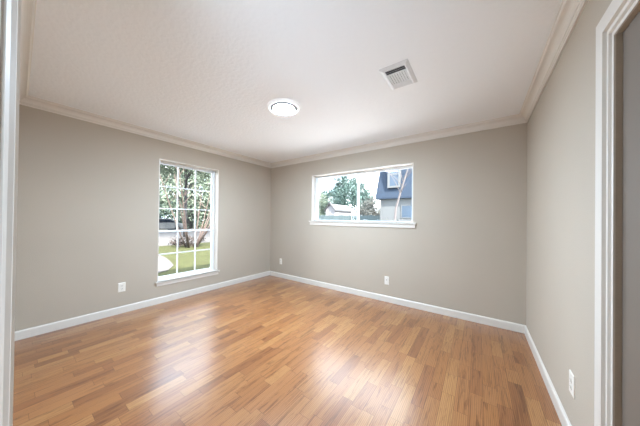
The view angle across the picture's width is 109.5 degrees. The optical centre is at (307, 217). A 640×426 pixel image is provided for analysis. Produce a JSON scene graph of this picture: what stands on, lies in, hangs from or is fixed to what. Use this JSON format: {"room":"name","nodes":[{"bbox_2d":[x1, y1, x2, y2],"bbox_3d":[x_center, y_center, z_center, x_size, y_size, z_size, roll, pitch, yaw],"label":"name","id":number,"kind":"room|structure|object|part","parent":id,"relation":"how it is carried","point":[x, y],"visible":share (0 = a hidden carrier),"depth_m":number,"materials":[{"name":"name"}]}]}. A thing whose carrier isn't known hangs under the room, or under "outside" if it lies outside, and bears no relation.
{"room":"empty bedroom","nodes":[
{"label":"empty bedroom","id":0,"kind":"room"},
{"bbox_2d":[0,0,1,72],"bbox_3d":[-1.324,0.013,0.927,4.088,2.440,0.115,0,0,38],"label":"wall","id":1,"kind":"structure","parent":0,"point":[1,0],"depth_m":0.47,"materials":[{"name":"beige paint"}]},
{"bbox_2d":[0,0,21,425],"bbox_3d":[-0.287,0.170,0.116,1.202,2.140,0.165,0,0,38],"label":"door","id":2,"kind":"structure","parent":1,"relation":"in","point":[10,31],"depth_m":0.49,"materials":[{"name":"white wood"}]},
{"bbox_2d":[20,0,36,98],"bbox_3d":[-1.252,-1.161,1.010,4.086,0.090,0.075,0,0,38],"label":"trim","id":3,"kind":"structure","parent":1,"relation":"attached to","point":[28,7],"depth_m":1.53,"materials":[{"name":"beige wood"}]},
{"bbox_2d":[15,104,270,330],"bbox_3d":[-2.011,0.022,3.570,0.200,2.440,3.700,0,0,37],"label":"wall","id":4,"kind":"structure","parent":0,"point":[88,197],"depth_m":2.75,"materials":[{"name":"beige paint"}]},
{"bbox_2d":[118,282,125,291],"bbox_3d":[-2.388,0.900,2.908,0.009,0.116,0.076,0,0,37],"label":"wall outlet","id":5,"kind":"object","parent":4,"relation":"attached to","point":[121,286],"visible":1,"depth_m":2.90,"materials":[{"name":"white plastic"}]},
{"bbox_2d":[14,271,269,340],"bbox_3d":[-1.866,1.199,3.596,0.014,0.090,3.455,0,0,37],"label":"baseboard","id":6,"kind":"structure","parent":4,"relation":"attached to","point":[34,331],"depth_m":2.88,"materials":[{"name":"white wood"}]},
{"bbox_2d":[19,95,270,167],"bbox_3d":[-1.813,-1.151,3.593,0.075,0.090,3.455,0,0,37],"label":"trim","id":7,"kind":"structure","parent":4,"relation":"attached to","point":[30,101],"depth_m":2.89,"materials":[{"name":"beige wood"}]},
{"bbox_2d":[155,158,219,286],"bbox_3d":[-1.923,0.076,3.664,0.228,1.835,0.993,0,0,37],"label":"window","id":8,"kind":"structure","parent":4,"relation":"in","point":[189,275],"depth_m":3.80,"materials":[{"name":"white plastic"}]},
{"bbox_3d":[-1.969,0.558,3.684,0.024,0.715,0.869,0,0,37],"label":"sash","id":9,"kind":"part","parent":8,"relation":"part of","materials":[{"name":"glass"}]},
{"bbox_3d":[-1.980,-0.292,3.706,0.022,1.041,0.869,0,0,37],"label":"sash","id":10,"kind":"part","parent":8,"relation":"part of","materials":[{"name":"glass"}]},
{"bbox_3d":[-1.900,0.939,3.633,0.143,0.024,0.993,0,0,37],"label":"sill","id":11,"kind":"part","parent":8,"relation":"part of","materials":[{"name":"white wood"}]},
{"bbox_2d":[13,275,561,425],"bbox_3d":[-0.222,1.316,2.396,4.486,0.120,3.780,0,0,37],"label":"floor","id":12,"kind":"structure","parent":0,"point":[269,350],"depth_m":1.89,"materials":[{"name":"brown wood"}]},
{"bbox_2d":[28,0,561,162],"bbox_3d":[-0.460,-1.253,1.476,5.186,0.120,5.600,0,0,37],"label":"ceiling","id":13,"kind":"structure","parent":0,"point":[207,72],"depth_m":1.74,"materials":[{"name":"white paint"}]},
{"bbox_2d":[267,98,299,115],"bbox_3d":[-0.252,-1.165,2.419,0.348,0.038,0.348,0,0,37],"label":"recessed light","id":14,"kind":"object","parent":13,"relation":"in","point":[279,106],"visible":1,"depth_m":2.37,"materials":[{"name":"white plastic"}]},
{"bbox_2d":[273,103,294,113],"bbox_3d":[-0.253,-1.158,2.419,0.229,0.024,0.229,0,0,37],"label":"diffuser","id":15,"kind":"object","parent":14,"relation":"attached to","point":[279,108],"depth_m":2.38,"materials":[{"name":"white plastic"}]},
{"bbox_2d":[379,59,417,89],"bbox_3d":[0.759,-1.169,1.878,0.218,0.013,0.346,0,0,37],"label":"ceiling vent","id":16,"kind":"object","parent":13,"relation":"in","point":[400,74],"visible":1,"depth_m":1.85,"materials":[{"name":"white metal"}]},
{"bbox_2d":[320,186,347,204],"bbox_3d":[6.041,-3.005,55.862,9.921,10.170,7.177,0,0,37],"label":"broad tree","id":17,"kind":"object","parent":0,"point":[324,192],"visible":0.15,"depth_m":55.37,"materials":[{"name":"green plant"}]},
{"bbox_2d":[270,123,526,324],"bbox_3d":[0.794,0.059,3.893,4.286,2.440,0.200,0,0,37],"label":"wall","id":18,"kind":"structure","parent":0,"point":[465,251],"depth_m":3.05,"materials":[{"name":"beige paint"}]},
{"bbox_2d":[309,163,415,227],"bbox_3d":[0.848,-0.320,3.840,1.884,0.939,0.230,0,0,37],"label":"window","id":19,"kind":"structure","parent":18,"relation":"in","point":[315,220],"depth_m":3.86,"materials":[{"name":"white plastic"}]},
{"bbox_3d":[0.532,-0.351,4.134,0.875,0.829,0.022,0,0,37],"label":"sash","id":20,"kind":"part","parent":19,"relation":"part of","materials":[{"name":"clear glass"}]},
{"bbox_3d":[0.816,0.082,3.802,1.884,0.026,0.142,0,0,37],"label":"sill","id":21,"kind":"part","parent":19,"relation":"part of","materials":[{"name":"white wood"}]},
{"bbox_3d":[1.227,-0.345,3.644,0.889,0.829,0.024,0,0,37],"label":"sash","id":22,"kind":"part","parent":19,"relation":"part of","materials":[{"name":"clear glass"}]},
{"bbox_2d":[384,276,388,284],"bbox_3d":[1.203,0.962,3.435,0.066,0.122,0.013,0,0,37],"label":"wall outlet","id":23,"kind":"object","parent":18,"relation":"attached to","point":[386,277],"visible":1,"depth_m":3.44,"materials":[{"name":"white plastic"}]},
{"bbox_2d":[270,271,524,332],"bbox_3d":[0.795,1.233,3.739,4.086,0.090,0.014,0,0,37],"label":"baseboard","id":24,"kind":"structure","parent":18,"relation":"attached to","point":[498,323],"depth_m":3.17,"materials":[{"name":"white wood"}]},
{"bbox_2d":[271,114,526,167],"bbox_3d":[0.806,-1.117,3.730,4.086,0.090,0.075,0,0,37],"label":"trim","id":25,"kind":"structure","parent":18,"relation":"attached to","point":[513,119],"depth_m":3.18,"materials":[{"name":"beige wood"}]},
{"bbox_2d":[526,0,639,425],"bbox_3d":[0.934,0.037,0.401,0.150,2.440,5.600,0,0,37],"label":"wall","id":26,"kind":"structure","parent":0,"point":[560,251],"depth_m":1.31,"materials":[{"name":"beige paint"}]},
{"bbox_2d":[524,325,571,425],"bbox_3d":[1.362,1.222,1.114,0.014,0.090,3.517,0,0,37],"label":"baseboard","id":27,"kind":"structure","parent":26,"relation":"attached to","point":[563,418],"depth_m":1.65,"materials":[{"name":"white wood"}]},
{"bbox_2d":[519,0,587,121],"bbox_3d":[1.367,-1.127,1.148,0.075,0.090,3.517,0,0,37],"label":"trim","id":28,"kind":"structure","parent":26,"relation":"attached to","point":[569,12],"depth_m":1.51,"materials":[{"name":"beige wood"}]},
{"bbox_2d":[569,369,574,398],"bbox_3d":[1.490,0.939,1.276,0.009,0.122,0.080,0,0,37],"label":"wall outlet","id":29,"kind":"object","parent":26,"relation":"attached to","point":[571,376],"visible":1,"depth_m":1.26,"materials":[{"name":"white plastic"}]},
{"bbox_2d":[594,0,639,425],"bbox_3d":[0.974,0.206,0.588,0.114,2.105,0.990,0,0,37],"label":"door frame","id":30,"kind":"structure","parent":26,"relation":"in","point":[618,12],"depth_m":0.89,"materials":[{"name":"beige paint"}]},
{"label":"outside","id":31,"kind":"structure","parent":0,"visible":0},
{"bbox_2d":[158,221,209,276],"bbox_3d":[-6.658,1.871,46.999,180.000,0.100,180.000,0,0,37],"label":"ground","id":32,"kind":"structure","parent":31,"point":[186,259],"depth_m":8.98,"materials":[{"name":"green plant"}]},
{"bbox_2d":[158,255,173,272],"bbox_3d":[-5.890,1.556,6.995,4.100,0.020,3.520,0,0,37],"label":"path","id":33,"kind":"structure","parent":32,"relation":"on","point":[164,264],"depth_m":7.50,"materials":[{"name":"concrete"}]},
{"bbox_2d":[159,194,209,223],"bbox_3d":[-23.804,-1.389,40.891,2.534,6.183,23.301,0,0,40],"label":"hedge","id":34,"kind":"object","parent":32,"relation":"on","point":[162,215],"visible":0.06,"depth_m":39.65,"materials":[{"name":"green plant"}]},
{"bbox_2d":[159,164,210,228],"bbox_3d":[-16.873,-4.137,31.782,19.620,11.679,20.571,1,0,-7],"label":"oak tree","id":35,"kind":"object","parent":32,"relation":"on","point":[190,214],"visible":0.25,"depth_m":29.27,"materials":[{"name":"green plant"}]},
{"bbox_2d":[160,167,210,247],"bbox_3d":[-5.599,-0.879,11.618,3.659,5.043,3.653,1,0,-12],"label":"bare tree","id":36,"kind":"object","parent":32,"relation":"on","point":[181,242],"visible":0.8,"depth_m":11.75,"materials":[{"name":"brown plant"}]},
{"bbox_2d":[160,164,210,236],"bbox_3d":[-10.544,-3.066,18.049,14.101,9.339,17.365,1,0,10],"label":"oak tree","id":37,"kind":"object","parent":32,"relation":"on","point":[186,173],"visible":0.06,"depth_m":18.04,"materials":[{"name":"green plant"}]},
{"bbox_2d":[319,215,379,220],"bbox_3d":[0.416,0.767,21.700,13.800,1.950,0.160,0,0,37],"label":"fence","id":38,"kind":"object","parent":32,"relation":"on","point":[322,217],"visible":0.12,"depth_m":19.22,"materials":[{"name":"grey wood"}]},
{"bbox_2d":[354,194,379,219],"bbox_3d":[10.365,-0.836,35.400,6.412,5.669,4.591,0,0,37],"label":"broad tree","id":39,"kind":"object","parent":32,"relation":"on","point":[370,207],"visible":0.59,"depth_m":34.82,"materials":[{"name":"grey plant"}]},
{"bbox_2d":[375,168,411,220],"bbox_3d":[11.430,-1.077,17.145,9.760,5.850,8.460,0,0,37],"label":"house","id":40,"kind":"structure","parent":32,"relation":"on","point":[387,192],"depth_m":16.00,"materials":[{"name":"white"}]},
{"bbox_3d":[6.116,-2.976,15.947,0.590,1.500,0.028,0,0,37],"label":"pane","id":41,"kind":"part","parent":40,"relation":"part of","materials":[{"name":"glass"}]},
{"bbox_3d":[7.229,-0.406,15.346,1.580,0.820,0.019,0,0,37],"label":"pane","id":42,"kind":"part","parent":40,"relation":"part of","materials":[{"name":"blue glass"}]},
{"bbox_2d":[390,168,411,219],"bbox_3d":[4.349,-1.020,9.864,1.637,5.508,0.989,0,0,37],"label":"bare tree","id":43,"kind":"object","parent":32,"relation":"on","point":[405,177],"visible":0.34,"depth_m":10.05,"materials":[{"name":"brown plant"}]},
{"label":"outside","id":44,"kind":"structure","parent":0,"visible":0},
{"bbox_2d":[159,231,210,245],"bbox_3d":[3.031,1.888,39.668,15.300,0.010,180.000,0,0,37],"label":"street","id":45,"kind":"structure","parent":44,"point":[164,237],"depth_m":18.48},
{"bbox_2d":[159,218,182,229],"bbox_3d":[-15.392,0.833,23.656,1.770,1.446,4.293,0,0,37],"label":"car","id":46,"kind":"object","parent":45,"relation":"on","point":[164,223],"visible":0.3,"depth_m":23.59,"materials":[{"name":"white paint"}]},
{"bbox_2d":[319,188,335,219],"bbox_3d":[2.097,-2.206,45.569,8.301,8.322,5.710,1,0,21],"label":"broad tree","id":47,"kind":"object","parent":45,"relation":"on","point":[323,204],"visible":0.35,"depth_m":44.68,"materials":[{"name":"green plant"}]},
{"bbox_2d":[324,203,352,219],"bbox_3d":[4.807,-0.087,34.123,1.840,3.930,5.750,0,0,37],"label":"shed","id":48,"kind":"object","parent":45,"relation":"on","point":[336,210],"visible":0.51,"depth_m":32.57,"materials":[{"name":"white"}]},
{"bbox_2d":[328,174,362,208],"bbox_3d":[6.380,-4.045,39.746,7.110,12.006,6.017,0,0,37],"label":"broad tree","id":49,"kind":"object","parent":45,"relation":"on","point":[343,185],"visible":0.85,"depth_m":38.78,"materials":[{"name":"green plant"}]},
{"bbox_2d":[349,174,375,213],"bbox_3d":[15.282,-4.930,64.124,9.144,14.336,8.217,0,0,37],"label":"pine tree","id":50,"kind":"object","parent":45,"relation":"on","point":[365,194],"visible":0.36,"depth_m":62.49,"materials":[{"name":"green plant"}]}
]}

